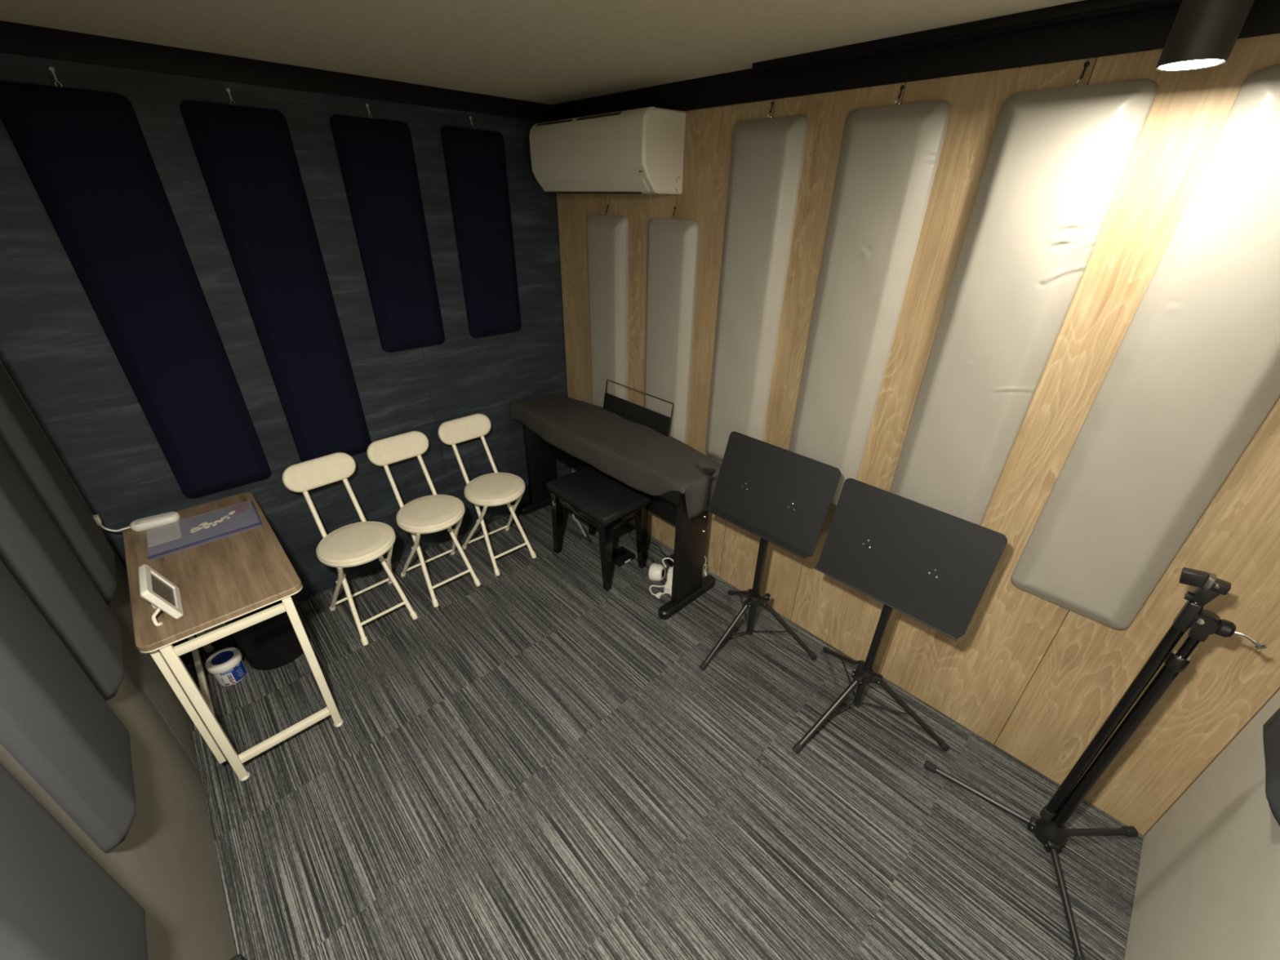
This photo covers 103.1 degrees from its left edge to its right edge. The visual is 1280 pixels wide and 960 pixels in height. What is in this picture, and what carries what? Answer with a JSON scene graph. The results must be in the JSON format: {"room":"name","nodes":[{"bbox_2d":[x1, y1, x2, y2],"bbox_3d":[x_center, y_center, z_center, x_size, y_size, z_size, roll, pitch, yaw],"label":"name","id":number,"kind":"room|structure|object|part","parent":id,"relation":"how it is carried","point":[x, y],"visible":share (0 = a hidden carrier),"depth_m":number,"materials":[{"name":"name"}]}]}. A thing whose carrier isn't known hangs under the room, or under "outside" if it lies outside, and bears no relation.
{"room":"music room","nodes":[
{"label":"music room","id":0,"kind":"room"},
{"bbox_2d":[0,360,235,959],"bbox_3d":[-1.037,0.348,0.745,0.100,2.158,3.117,-24,38,-38],"label":"wall","id":1,"kind":"structure","parent":0,"point":[166,861],"depth_m":1.29,"materials":[{"name":"beige paint"}]},
{"bbox_2d":[0,362,116,604],"bbox_3d":[-1.639,-0.259,1.267,0.056,1.326,0.300,-24,38,-38],"label":"acoustic panel","id":2,"kind":"object","parent":1,"relation":"attached to","point":[20,434],"visible":0.95,"depth_m":1.37,"materials":[{"name":"grey fabric"}]},
{"bbox_2d":[0,440,124,701],"bbox_3d":[-1.340,-0.103,0.994,0.056,1.326,0.300,-24,38,-38],"label":"acoustic panel","id":3,"kind":"object","parent":1,"relation":"attached to","point":[33,550],"visible":0.98,"depth_m":1.11,"materials":[{"name":"grey fabric"}]},
{"bbox_2d":[0,559,136,853],"bbox_3d":[-1.042,0.053,0.722,0.056,1.326,0.300,-24,38,-38],"label":"acoustic panel","id":4,"kind":"object","parent":1,"relation":"attached to","point":[55,722],"visible":1,"depth_m":0.86,"materials":[{"name":"grey fabric"}]},
{"bbox_2d":[0,763,148,959],"bbox_3d":[-0.745,0.208,0.450,0.056,1.326,0.300,-24,38,-38],"label":"acoustic panel","id":5,"kind":"object","parent":1,"relation":"attached to","point":[57,902],"visible":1,"depth_m":0.63,"materials":[{"name":"grey fabric"}]},
{"bbox_2d":[123,658,198,769],"bbox_3d":[-1.520,0.069,1.235,0.020,2.158,0.006,-24,38,-38],"label":"trim","id":6,"kind":"structure","parent":1,"relation":"attached to","point":[123,659],"depth_m":1.62,"materials":[{"name":"black paint"}]},
{"bbox_2d":[230,953,243,959],"bbox_3d":[-1.010,1.206,1.271,0.027,0.028,0.028,-24,38,-38],"label":"door stop","id":7,"kind":"object","parent":1,"relation":"attached to","point":[238,957],"visible":1,"depth_m":1.27,"materials":[{"name":"rubber"}]},
{"bbox_2d":[0,52,572,646],"bbox_3d":[-1.226,-0.574,2.410,2.253,2.158,0.100,-24,38,-38],"label":"wall","id":8,"kind":"structure","parent":0,"point":[55,348],"depth_m":2.06,"materials":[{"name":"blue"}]},
{"bbox_2d":[48,66,57,80],"bbox_3d":[-1.692,-1.173,1.466,0.011,0.033,0.013,-24,38,-38],"label":"wall hook","id":9,"kind":"object","parent":8,"relation":"attached to","point":[51,68],"visible":1,"depth_m":1.47,"materials":[{"name":"silver metal"}]},
{"bbox_2d":[0,80,271,498],"bbox_3d":[-1.690,-0.556,1.790,0.300,1.360,0.052,-24,38,-38],"label":"acoustic panel","id":10,"kind":"object","parent":9,"relation":"hanging from","point":[86,155],"visible":1,"depth_m":1.69,"materials":[{"name":"blue fabric"}]},
{"bbox_2d":[226,88,232,99],"bbox_3d":[-1.390,-1.308,1.721,0.011,0.033,0.013,-24,38,-38],"label":"wall hook","id":11,"kind":"object","parent":8,"relation":"attached to","point":[228,90],"visible":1,"depth_m":1.72,"materials":[{"name":"metal"}]},
{"bbox_2d":[180,100,371,462],"bbox_3d":[-1.387,-0.691,2.045,0.300,1.360,0.052,-24,38,-38],"label":"acoustic panel","id":12,"kind":"object","parent":8,"relation":"attached to","point":[246,156],"visible":0.97,"depth_m":1.95,"materials":[{"name":"blue fabric"}]},
{"bbox_2d":[0,20,552,121],"bbox_3d":[-1.207,-1.451,1.840,2.153,0.070,0.012,-24,38,-38],"label":"trim","id":13,"kind":"structure","parent":8,"relation":"attached to","point":[17,38],"depth_m":1.71,"materials":[{"name":"black paint"}]},
{"bbox_3d":[-0.749,-1.598,2.258,0.011,0.033,0.013,-24,38,-38],"label":"wall hook","id":14,"kind":"object","parent":8,"relation":"attached to","visible":0},
{"bbox_2d":[440,124,521,337],"bbox_3d":[-0.743,-1.172,2.477,0.300,0.921,0.052,-24,38,-38],"label":"acoustic panel","id":15,"kind":"object","parent":14,"relation":"hanging from","point":[475,162],"visible":1,"depth_m":2.42,"materials":[{"name":"blue fabric"}]},
{"bbox_2d":[0,0,1084,104],"bbox_3d":[-0.170,-0.986,0.854,2.353,0.100,3.217,-24,38,-38],"label":"ceiling","id":16,"kind":"structure","parent":0,"point":[544,51],"depth_m":1.39,"materials":[{"name":"white paint"}]},
{"bbox_2d":[1155,0,1254,71],"bbox_3d":[1.001,-0.827,0.883,0.108,0.170,0.108,-24,38,-38],"label":"spotlight","id":17,"kind":"object","parent":16,"relation":"in","point":[1203,33],"visible":1,"depth_m":0.88,"materials":[{"name":"black metal"}]},
{"bbox_2d":[1159,59,1223,70],"bbox_3d":[1.000,-0.755,0.922,0.091,0.008,0.091,-24,38,-38],"label":"diffuser","id":18,"kind":"object","parent":17,"relation":"attached to","point":[1164,64],"depth_m":0.92,"materials":[{"name":"white plastic"}]},
{"bbox_2d":[179,504,1143,959],"bbox_3d":[-0.205,0.991,1.945,2.353,0.100,3.217,-24,38,-38],"label":"floor","id":19,"kind":"structure","parent":0,"point":[538,762],"depth_m":1.71,"materials":[{"name":"carpet"}]},
{"bbox_2d":[92,492,342,781],"bbox_3d":[-1.528,0.514,1.880,0.456,0.757,0.808,-24,38,-38],"label":"folding table","id":20,"kind":"object","parent":19,"relation":"on","point":[219,581],"depth_m":1.65,"materials":[{"name":"brown wood"}]},
{"bbox_3d":[-1.899,0.161,1.835,0.014,0.062,0.073,23,36,35],"label":"cord","id":21,"kind":"part","parent":20,"relation":"part of","materials":[{"name":"white plastic"}]},
{"bbox_3d":[-1.845,0.136,1.867,0.218,0.092,0.061,-18,34,-31],"label":"power strip","id":22,"kind":"part","parent":20,"relation":"part of","materials":[{"name":"white plastic"}]},
{"bbox_2d":[137,564,183,626],"bbox_3d":[-1.414,0.331,1.494,0.070,0.128,0.167,-24,38,-38],"label":"digital clock","id":23,"kind":"object","parent":20,"relation":"on","point":[163,595],"visible":1,"depth_m":1.47,"materials":[{"name":"white plastic"}]},
{"bbox_3d":[-1.386,0.390,1.462,0.020,0.055,0.035,4,29,5],"label":"stand leg","id":24,"kind":"part","parent":23,"relation":"part of","materials":[{"name":"white plastic"}]},
{"bbox_3d":[-1.396,0.699,1.572,0.018,0.545,0.030,-24,38,-38],"label":"post","id":25,"kind":"part","parent":20,"relation":"part of","materials":[{"name":"beige metal"}]},
{"bbox_3d":[-1.879,0.447,2.012,0.018,0.545,0.030,-24,38,-38],"label":"post","id":26,"kind":"part","parent":20,"relation":"part of","materials":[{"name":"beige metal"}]},
{"bbox_3d":[-1.641,0.801,1.918,0.018,0.024,0.670,-24,38,-38],"label":"rail","id":27,"kind":"part","parent":20,"relation":"part of","materials":[{"name":"beige metal"}]},
{"bbox_3d":[-1.354,0.737,1.589,0.025,0.628,0.025,-24,38,-38],"label":"leg","id":28,"kind":"part","parent":20,"relation":"part of","materials":[{"name":"beige metal"}]},
{"bbox_2d":[145,500,262,559],"bbox_3d":[-1.615,0.176,1.884,0.332,0.012,0.232,-24,38,-38],"label":"mat","id":29,"kind":"object","parent":20,"relation":"on","point":[171,538],"visible":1,"depth_m":1.87,"materials":[{"name":"paper"}]},
{"bbox_2d":[227,502,249,514],"bbox_3d":[-1.574,0.111,2.001,0.080,0.002,0.065,18,33,29],"label":"print","id":30,"kind":"object","parent":29,"relation":"on","point":[241,508],"depth_m":1.99},
{"bbox_3d":[-1.880,0.463,2.070,0.025,0.628,0.025,-24,38,-38],"label":"leg","id":31,"kind":"part","parent":20,"relation":"part of","materials":[{"name":"beige metal"}]},
{"bbox_3d":[-1.776,0.623,2.275,0.273,0.025,0.022,-24,38,-38],"label":"rail","id":32,"kind":"part","parent":20,"relation":"part of","materials":[{"name":"beige metal"}]},
{"bbox_3d":[-1.241,0.452,1.549,0.273,0.025,0.020,-24,38,-38],"label":"rail","id":33,"kind":"part","parent":20,"relation":"part of","materials":[{"name":"beige metal"}]},
{"bbox_3d":[-1.249,0.897,1.795,0.273,0.025,0.022,-24,38,-38],"label":"rail","id":34,"kind":"part","parent":20,"relation":"part of","materials":[{"name":"beige metal"}]},
{"bbox_3d":[-1.138,0.641,1.771,0.025,0.628,0.025,-24,38,-38],"label":"leg","id":35,"kind":"part","parent":20,"relation":"part of","materials":[{"name":"beige metal"}]},
{"bbox_2d":[204,647,246,686],"bbox_3d":[-1.685,0.767,2.076,0.115,0.118,0.115,-24,38,-38],"label":"tub","id":36,"kind":"object","parent":19,"relation":"on","point":[227,666],"visible":1,"depth_m":2.05,"materials":[{"name":"white plastic"}]},
{"bbox_3d":[-1.684,0.729,2.055,0.115,0.032,0.115,-24,38,-38],"label":"screw lid","id":37,"kind":"part","parent":36,"relation":"part of","materials":[{"name":"white plastic"}]},
{"bbox_2d":[224,594,310,670],"bbox_3d":[-1.582,0.623,2.170,0.264,0.284,0.264,-24,38,-38],"label":"waste bin","id":38,"kind":"object","parent":19,"relation":"on","point":[273,642],"visible":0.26,"depth_m":2.10,"materials":[{"name":"black plastic"}]},
{"bbox_2d":[282,452,417,645],"bbox_3d":[-1.285,0.305,2.285,0.450,0.745,0.307,26,37,37],"label":"folding chair","id":39,"kind":"object","parent":19,"relation":"on","point":[357,544],"visible":1,"depth_m":2.22,"materials":[{"name":"beige metal"}]},
{"bbox_3d":[-1.416,-0.035,2.247,0.073,0.118,0.286,26,37,37],"label":"backrest","id":40,"kind":"part","parent":39,"relation":"part of","materials":[{"name":"beige leather"}]},
{"bbox_3d":[-1.353,0.358,2.235,0.417,0.695,0.052,26,37,37],"label":"leg","id":41,"kind":"part","parent":39,"relation":"part of","materials":[{"name":"beige metal"}]},
{"bbox_3d":[-1.361,0.489,2.282,0.319,0.418,0.027,21,35,32],"label":"leg","id":42,"kind":"part","parent":39,"relation":"part of","materials":[{"name":"beige metal"}]},
{"bbox_3d":[-1.232,0.282,2.216,0.307,0.022,0.307,26,37,37],"label":"seat","id":43,"kind":"part","parent":39,"relation":"part of","materials":[{"name":"beige leather"}]},
{"bbox_3d":[-1.218,0.292,2.358,0.417,0.695,0.052,26,37,37],"label":"leg","id":44,"kind":"part","parent":39,"relation":"part of","materials":[{"name":"beige metal"}]},
{"bbox_3d":[-1.199,0.410,2.432,0.027,0.418,0.319,-21,36,-34],"label":"leg","id":45,"kind":"part","parent":39,"relation":"part of","materials":[{"name":"beige metal"}]},
{"bbox_2d":[366,431,480,607],"bbox_3d":[-1.050,0.188,2.505,0.307,0.745,0.450,-24,38,-38],"label":"folding chair","id":46,"kind":"object","parent":19,"relation":"on","point":[435,513],"visible":1,"depth_m":2.45,"materials":[{"name":"beige plastic"}]},
{"bbox_3d":[-1.176,-0.154,2.471,0.286,0.118,0.073,-24,38,-38],"label":"backrest","id":47,"kind":"part","parent":46,"relation":"part of","materials":[{"name":"beige leather"}]},
{"bbox_3d":[-1.120,0.239,2.457,0.052,0.695,0.417,-24,38,-38],"label":"leg","id":48,"kind":"part","parent":46,"relation":"part of","materials":[{"name":"beige metal"}]},
{"bbox_3d":[-1.129,0.371,2.505,0.319,0.418,0.027,22,35,33],"label":"leg","id":49,"kind":"part","parent":46,"relation":"part of","materials":[{"name":"beige metal"}]},
{"bbox_3d":[-0.999,0.166,2.434,0.307,0.022,0.307,-24,38,-38],"label":"seat","id":50,"kind":"part","parent":46,"relation":"part of","materials":[{"name":"beige leather"}]},
{"bbox_3d":[-0.981,0.176,2.576,0.052,0.695,0.417,-24,38,-38],"label":"leg","id":51,"kind":"part","parent":46,"relation":"part of","materials":[{"name":"beige metal"}]},
{"bbox_3d":[-0.961,0.295,2.649,0.027,0.418,0.319,-20,35,-33],"label":"leg","id":52,"kind":"part","parent":46,"relation":"part of","materials":[{"name":"beige metal"}]},
{"bbox_2d":[437,413,536,576],"bbox_3d":[-0.804,0.074,2.719,0.307,0.745,0.450,-24,37,-37],"label":"folding chair","id":53,"kind":"object","parent":19,"relation":"on","point":[495,489],"visible":1,"depth_m":2.66,"materials":[{"name":"beige plastic"}]},
{"bbox_3d":[-0.928,-0.269,2.687,0.286,0.118,0.073,-24,37,-37],"label":"backrest","id":54,"kind":"part","parent":53,"relation":"part of","materials":[{"name":"beige leather"}]},
{"bbox_3d":[-0.876,0.125,2.672,0.052,0.695,0.417,-24,37,-37],"label":"leg","id":55,"kind":"part","parent":53,"relation":"part of","materials":[{"name":"beige metal"}]},
{"bbox_3d":[-0.885,0.257,2.720,0.319,0.418,0.027,23,36,34],"label":"leg","id":56,"kind":"part","parent":53,"relation":"part of","materials":[{"name":"beige metal"}]},
{"bbox_3d":[-0.754,0.053,2.647,0.307,0.022,0.307,-24,37,-37],"label":"seat","id":57,"kind":"part","parent":53,"relation":"part of","materials":[{"name":"beige leather"}]},
{"bbox_3d":[-0.734,0.063,2.789,0.052,0.695,0.417,-24,37,-37],"label":"leg","id":58,"kind":"part","parent":53,"relation":"part of","materials":[{"name":"beige metal"}]},
{"bbox_3d":[-0.714,0.182,2.861,0.027,0.418,0.319,-19,35,-32],"label":"leg","id":59,"kind":"part","parent":53,"relation":"part of","materials":[{"name":"beige metal"}]},
{"bbox_2d":[546,465,651,591],"bbox_3d":[-0.221,0.245,2.725,0.323,0.452,0.484,-24,38,-38],"label":"piano bench","id":60,"kind":"object","parent":19,"relation":"on","point":[605,502],"visible":1,"depth_m":2.58,"materials":[{"name":"black wood"}]},
{"bbox_3d":[-0.450,0.229,2.789,0.054,0.411,0.050,-24,38,-38],"label":"leg","id":61,"kind":"part","parent":60,"relation":"part of","materials":[{"name":"black wood"}]},
{"bbox_3d":[-0.275,0.149,2.939,0.049,0.411,0.054,-24,38,-38],"label":"leg","id":62,"kind":"part","parent":60,"relation":"part of","materials":[{"name":"black wood"}]},
{"bbox_3d":[-0.218,0.065,2.625,0.314,0.040,0.476,-24,38,-38],"label":"seat","id":63,"kind":"part","parent":60,"relation":"part of","materials":[{"name":"black leather"}]},
{"bbox_3d":[-0.167,0.375,2.534,0.050,0.411,0.058,-24,38,-38],"label":"leg","id":64,"kind":"part","parent":60,"relation":"part of","materials":[{"name":"black wood"}]},
{"bbox_3d":[0.005,0.295,2.683,0.049,0.411,0.049,-24,38,-38],"label":"leg","id":65,"kind":"part","parent":60,"relation":"part of","materials":[{"name":"black wood"}]},
{"bbox_2d":[519,379,715,619],"bbox_3d":[-0.180,-0.018,2.723,0.394,0.915,1.296,-24,38,-38],"label":"digital piano","id":66,"kind":"object","parent":19,"relation":"on","point":[688,584],"visible":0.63,"depth_m":2.53,"materials":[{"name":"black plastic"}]},
{"bbox_3d":[-0.617,-0.130,3.164,0.190,0.592,0.036,-24,38,-38],"label":"panel","id":67,"kind":"part","parent":66,"relation":"part of","materials":[{"name":"black wood"}]},
{"bbox_2d":[510,392,721,519],"bbox_3d":[-0.174,-0.176,2.622,0.352,0.226,1.351,-24,38,-38],"label":"cover","id":68,"kind":"object","parent":66,"relation":"on","point":[648,461],"visible":0.96,"depth_m":2.42,"materials":[{"name":"black fabric"}]},
{"bbox_3d":[-0.021,-0.369,2.604,0.036,0.181,0.491,-24,38,-38],"label":"wire frame","id":69,"kind":"part","parent":66,"relation":"part of","materials":[{"name":"black metal"}]},
{"bbox_2d":[626,522,653,563],"bbox_3d":[0.006,0.238,2.799,0.071,0.402,0.266,-24,38,-38],"label":"cable","id":70,"kind":"object","parent":66,"relation":"hanging from","point":[627,522],"visible":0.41,"depth_m":2.94,"materials":[{"name":"plastic"}]},
{"bbox_3d":[0.236,0.314,2.386,0.190,0.592,0.036,-24,38,-38],"label":"panel","id":71,"kind":"part","parent":66,"relation":"part of","materials":[{"name":"black wood"}]},
{"bbox_2d":[612,546,635,566],"bbox_3d":[-0.115,0.427,2.829,0.145,0.036,0.111,-24,38,-38],"label":"piano pedal","id":72,"kind":"object","parent":19,"relation":"on","point":[621,556],"visible":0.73,"depth_m":2.81,"materials":[{"name":"black plastic"}]},
{"bbox_3d":[-0.126,0.418,2.816,0.120,0.008,0.035,-24,38,-38],"label":"pedal plate","id":73,"kind":"part","parent":72,"relation":"part of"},
{"bbox_2d":[631,537,667,557],"bbox_3d":[0.072,0.380,2.921,0.302,0.035,0.031,25,37,37],"label":"power cable","id":74,"kind":"object","parent":19,"relation":"on","point":[665,555],"visible":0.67,"depth_m":2.90,"materials":[{"name":"rubber"}]},
{"bbox_2d":[648,563,665,581],"bbox_3d":[0.088,0.488,2.668,0.082,0.096,0.094,15,32,24],"label":"reel","id":75,"kind":"object","parent":19,"relation":"on","point":[656,572],"visible":1,"depth_m":2.63,"materials":[{"name":"white plastic"}]},
{"bbox_2d":[648,557,673,599],"bbox_3d":[0.119,0.500,2.592,0.141,0.144,0.170,-3,29,-8],"label":"lead","id":76,"kind":"object","parent":19,"relation":"on","point":[668,587],"visible":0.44,"depth_m":2.58,"materials":[{"name":"white plastic"}]},
{"bbox_2d":[664,567,672,594],"bbox_3d":[0.153,0.512,2.594,0.037,0.122,0.082,10,30,15],"label":"socket","id":77,"kind":"object","parent":76,"relation":"attached to","point":[668,587],"depth_m":2.58,"materials":[{"name":"white plastic"}]},
{"bbox_2d":[666,554,673,567],"bbox_3d":[0.209,0.454,2.782,0.070,0.045,0.115,-24,38,-38],"label":"power adapter","id":78,"kind":"object","parent":19,"relation":"on","point":[670,562],"visible":0.17,"depth_m":2.78,"materials":[{"name":"black plastic"}]},
{"bbox_2d":[702,555,706,577],"bbox_3d":[0.327,0.452,2.650,0.048,0.165,0.047,-24,38,-38],"label":"bundle","id":79,"kind":"object","parent":19,"relation":"on","point":[704,574],"visible":0.27,"depth_m":2.65,"materials":[{"name":"white plastic"}]},
{"bbox_2d":[699,431,840,670],"bbox_3d":[0.473,0.336,2.063,0.493,0.949,0.534,-24,38,-38],"label":"music stand","id":80,"kind":"object","parent":19,"relation":"on","point":[782,497],"visible":1,"depth_m":1.96,"materials":[{"name":"black metal"}]},
{"bbox_3d":[0.365,0.671,2.183,0.265,0.240,0.021,-20,35,-33],"label":"leg","id":81,"kind":"part","parent":80,"relation":"part of","materials":[{"name":"black metal"}]},
{"bbox_3d":[0.477,0.538,2.427,0.021,0.240,0.273,-3,29,-7],"label":"leg","id":82,"kind":"part","parent":80,"relation":"part of","materials":[{"name":"black metal"}]},
{"bbox_3d":[0.505,0.315,2.106,0.026,0.450,0.026,-24,38,-38],"label":"post","id":83,"kind":"part","parent":80,"relation":"part of","materials":[{"name":"black metal"}]},
{"bbox_3d":[0.539,0.508,2.206,0.052,0.046,0.018,5,29,7],"label":"wing knob","id":84,"kind":"part","parent":80,"relation":"part of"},
{"bbox_3d":[0.655,0.657,2.217,0.263,0.240,0.021,13,31,20],"label":"leg","id":85,"kind":"part","parent":80,"relation":"part of","materials":[{"name":"black metal"}]},
{"bbox_2d":[792,478,1007,753],"bbox_3d":[0.832,0.529,1.721,0.541,0.952,0.568,-24,38,-38],"label":"music stand","id":86,"kind":"object","parent":19,"relation":"on","point":[935,567],"visible":1,"depth_m":1.63,"materials":[{"name":"black metal"}]},
{"bbox_3d":[0.684,0.862,1.863,0.288,0.226,0.021,-15,33,-27],"label":"leg","id":87,"kind":"part","parent":86,"relation":"part of","materials":[{"name":"black metal"}]},
{"bbox_3d":[0.835,0.732,2.104,0.021,0.226,0.283,0,29,-2],"label":"leg","id":88,"kind":"part","parent":86,"relation":"part of","materials":[{"name":"black metal"}]},
{"bbox_3d":[0.806,0.711,1.877,0.052,0.046,0.018,-5,30,-11],"label":"wing knob","id":89,"kind":"part","parent":86,"relation":"part of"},
{"bbox_3d":[0.846,0.511,1.777,0.026,0.465,0.026,-24,38,-38],"label":"post","id":90,"kind":"part","parent":86,"relation":"part of","materials":[{"name":"black metal"}]},
{"bbox_3d":[1.005,0.862,1.873,0.292,0.226,0.021,15,32,23],"label":"leg","id":91,"kind":"part","parent":86,"relation":"part of","materials":[{"name":"black metal"}]},
{"bbox_2d":[924,567,1267,959],"bbox_3d":[1.208,0.667,1.383,0.563,1.058,0.558,-24,38,-38],"label":"microphone stand","id":92,"kind":"object","parent":19,"relation":"on","point":[1049,829],"visible":1,"depth_m":1.33,"materials":[{"name":"black metal"}]},
{"bbox_3d":[1.131,1.051,1.712,0.314,0.056,0.018,26,37,37],"label":"leg","id":93,"kind":"part","parent":92,"relation":"part of","materials":[{"name":"black metal"}]},
{"bbox_3d":[1.207,1.205,1.435,0.018,0.056,0.300,11,30,17],"label":"leg","id":94,"kind":"part","parent":92,"relation":"part of","materials":[{"name":"black metal"}]},
{"bbox_3d":[1.450,1.114,1.608,0.275,0.056,0.018,-2,29,-5],"label":"leg","id":95,"kind":"part","parent":92,"relation":"part of","materials":[{"name":"black metal"}]},
{"bbox_3d":[1.325,0.349,1.107,0.008,0.022,0.057,-18,34,-31],"label":"clamp handle","id":96,"kind":"part","parent":92,"relation":"part of","materials":[{"name":"silver metal"}]},
{"bbox_2d":[556,33,1279,835],"bbox_3d":[0.628,-0.362,2.086,0.100,2.158,3.017,-24,38,-38],"label":"wall","id":97,"kind":"structure","parent":0,"point":[1037,678],"depth_m":1.59,"materials":[{"name":"brown wood"}]},
{"bbox_2d":[528,106,685,194],"bbox_3d":[-0.172,-1.411,2.216,0.222,0.284,0.778,-24,38,-38],"label":"air conditioner","id":98,"kind":"object","parent":97,"relation":"attached to","point":[637,151],"visible":1,"depth_m":2.05,"materials":[{"name":"plastic"}]},
{"bbox_3d":[-0.230,-1.425,2.146,0.061,0.191,0.760,-24,38,-38],"label":"panel","id":99,"kind":"part","parent":98,"relation":"part of","materials":[{"name":"plastic"}]},
{"bbox_2d":[768,102,773,113],"bbox_3d":[0.446,-1.268,1.729,0.013,0.033,0.011,-24,38,-38],"label":"wall hook","id":100,"kind":"object","parent":97,"relation":"attached to","point":[772,103],"visible":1,"depth_m":1.73,"materials":[{"name":"black metal"}]},
{"bbox_2d":[705,113,808,462],"bbox_3d":[0.421,-0.656,2.051,0.052,1.350,0.300,-24,38,-38],"label":"acoustic panel","id":101,"kind":"object","parent":100,"relation":"hanging from","point":[766,159],"visible":0.92,"depth_m":1.93,"materials":[{"name":"grey fabric"}]},
{"bbox_2d":[897,84,904,98],"bbox_3d":[0.746,-1.112,1.455,0.013,0.033,0.011,-24,38,-38],"label":"wall hook","id":102,"kind":"object","parent":97,"relation":"attached to","point":[902,86],"visible":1,"depth_m":1.46,"materials":[{"name":"black metal"}]},
{"bbox_2d":[788,98,951,510],"bbox_3d":[0.720,-0.499,1.777,0.055,1.350,0.300,-24,38,-38],"label":"acoustic panel","id":103,"kind":"object","parent":102,"relation":"hanging from","point":[889,157],"visible":0.91,"depth_m":1.65,"materials":[{"name":"grey fabric"}]},
{"bbox_2d":[551,0,1279,120],"bbox_3d":[0.608,-1.245,1.550,0.012,0.094,3.005,-24,38,-38],"label":"trim","id":104,"kind":"structure","parent":97,"relation":"attached to","point":[1145,30],"depth_m":1.38,"materials":[{"name":"black paint"}]},
{"bbox_2d":[751,0,1182,75],"bbox_3d":[1.004,-1.043,1.128,0.059,0.028,1.783,-24,38,-38],"label":"trim","id":105,"kind":"structure","parent":97,"relation":"attached to","point":[1086,10],"depth_m":1.26,"materials":[{"name":"black paint"}]},
{"bbox_2d":[1080,61,1089,78],"bbox_3d":[1.039,-0.959,1.188,0.013,0.033,0.011,-24,38,-38],"label":"wall hook","id":106,"kind":"object","parent":97,"relation":"attached to","point":[1086,64],"visible":1,"depth_m":1.19,"materials":[{"name":"black metal"}]},
{"bbox_2d":[889,79,1158,525],"bbox_3d":[1.013,-0.346,1.510,0.055,1.350,0.300,-24,38,-38],"label":"acoustic panel","id":107,"kind":"object","parent":106,"relation":"hanging from","point":[1058,160],"visible":0.83,"depth_m":1.37,"materials":[{"name":"grey fabric"}]},
{"bbox_2d":[1142,687,1279,835],"bbox_3d":[1.630,0.237,1.130,0.002,2.064,0.002,-24,38,-38],"label":"trim","id":108,"kind":"structure","parent":97,"relation":"attached to","point":[1277,690],"depth_m":1.43,"materials":[{"name":"wood"}]},
{"bbox_3d":[-0.159,-1.299,2.432,0.013,0.033,0.011,-24,38,-38],"label":"wall hook","id":109,"kind":"object","parent":97,"relation":"attached to","visible":0},
{"bbox_2d":[586,213,628,407],"bbox_3d":[-0.183,-0.777,2.704,0.052,1.143,0.300,-24,38,-38],"label":"acoustic panel","id":110,"kind":"object","parent":109,"relation":"hanging from","point":[607,237],"visible":0.75,"depth_m":2.59,"materials":[{"name":"grey fabric"}]},
{"bbox_3d":[0.144,-1.141,2.156,0.013,0.033,0.011,-24,38,-38],"label":"wall hook","id":111,"kind":"object","parent":97,"relation":"attached to","visible":0},
{"bbox_2d":[644,215,700,444],"bbox_3d":[0.120,-0.620,2.428,0.052,1.143,0.300,-24,38,-38],"label":"acoustic panel","id":112,"kind":"object","parent":111,"relation":"hanging from","point":[673,251],"visible":0.81,"depth_m":2.31,"materials":[{"name":"grey fabric"}]},
{"bbox_2d":[1124,688,1279,959],"bbox_3d":[0.887,0.562,0.420,2.353,2.158,0.100,-24,38,-38],"label":"wall","id":113,"kind":"structure","parent":0,"point":[1207,887],"depth_m":1.21,"materials":[{"name":"white paint"}]},
{"bbox_2d":[1262,707,1279,825],"bbox_3d":[1.367,0.061,0.780,0.300,1.322,0.052,-24,38,-38],"label":"acoustic panel","id":114,"kind":"object","parent":113,"relation":"attached to","point":[1271,728],"visible":1,"depth_m":1.05,"materials":[{"name":"grey fabric"}]},
{"bbox_3d":[1.336,-0.805,0.918,0.013,0.033,0.011,-24,38,-38],"label":"wall hook","id":115,"kind":"object","parent":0,"visible":0},
{"bbox_2d":[1010,65,1279,630],"bbox_3d":[1.311,-0.192,1.240,0.053,1.350,0.300,-24,38,-38],"label":"acoustic panel","id":116,"kind":"object","parent":115,"relation":"hanging from","point":[1193,375],"visible":1,"depth_m":1.22,"materials":[{"name":"grey fabric"}]},
{"bbox_3d":[-1.065,-1.456,1.992,0.011,0.033,0.013,-24,38,-38],"label":"wall hook","id":117,"kind":"object","parent":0,"visible":0},
{"bbox_2d":[329,113,444,352],"bbox_3d":[-1.059,-1.031,2.210,0.300,0.921,0.052,-24,38,-38],"label":"acoustic panel","id":118,"kind":"object","parent":117,"relation":"hanging from","point":[376,157],"visible":1,"depth_m":2.16,"materials":[{"name":"blue fabric"}]}
]}

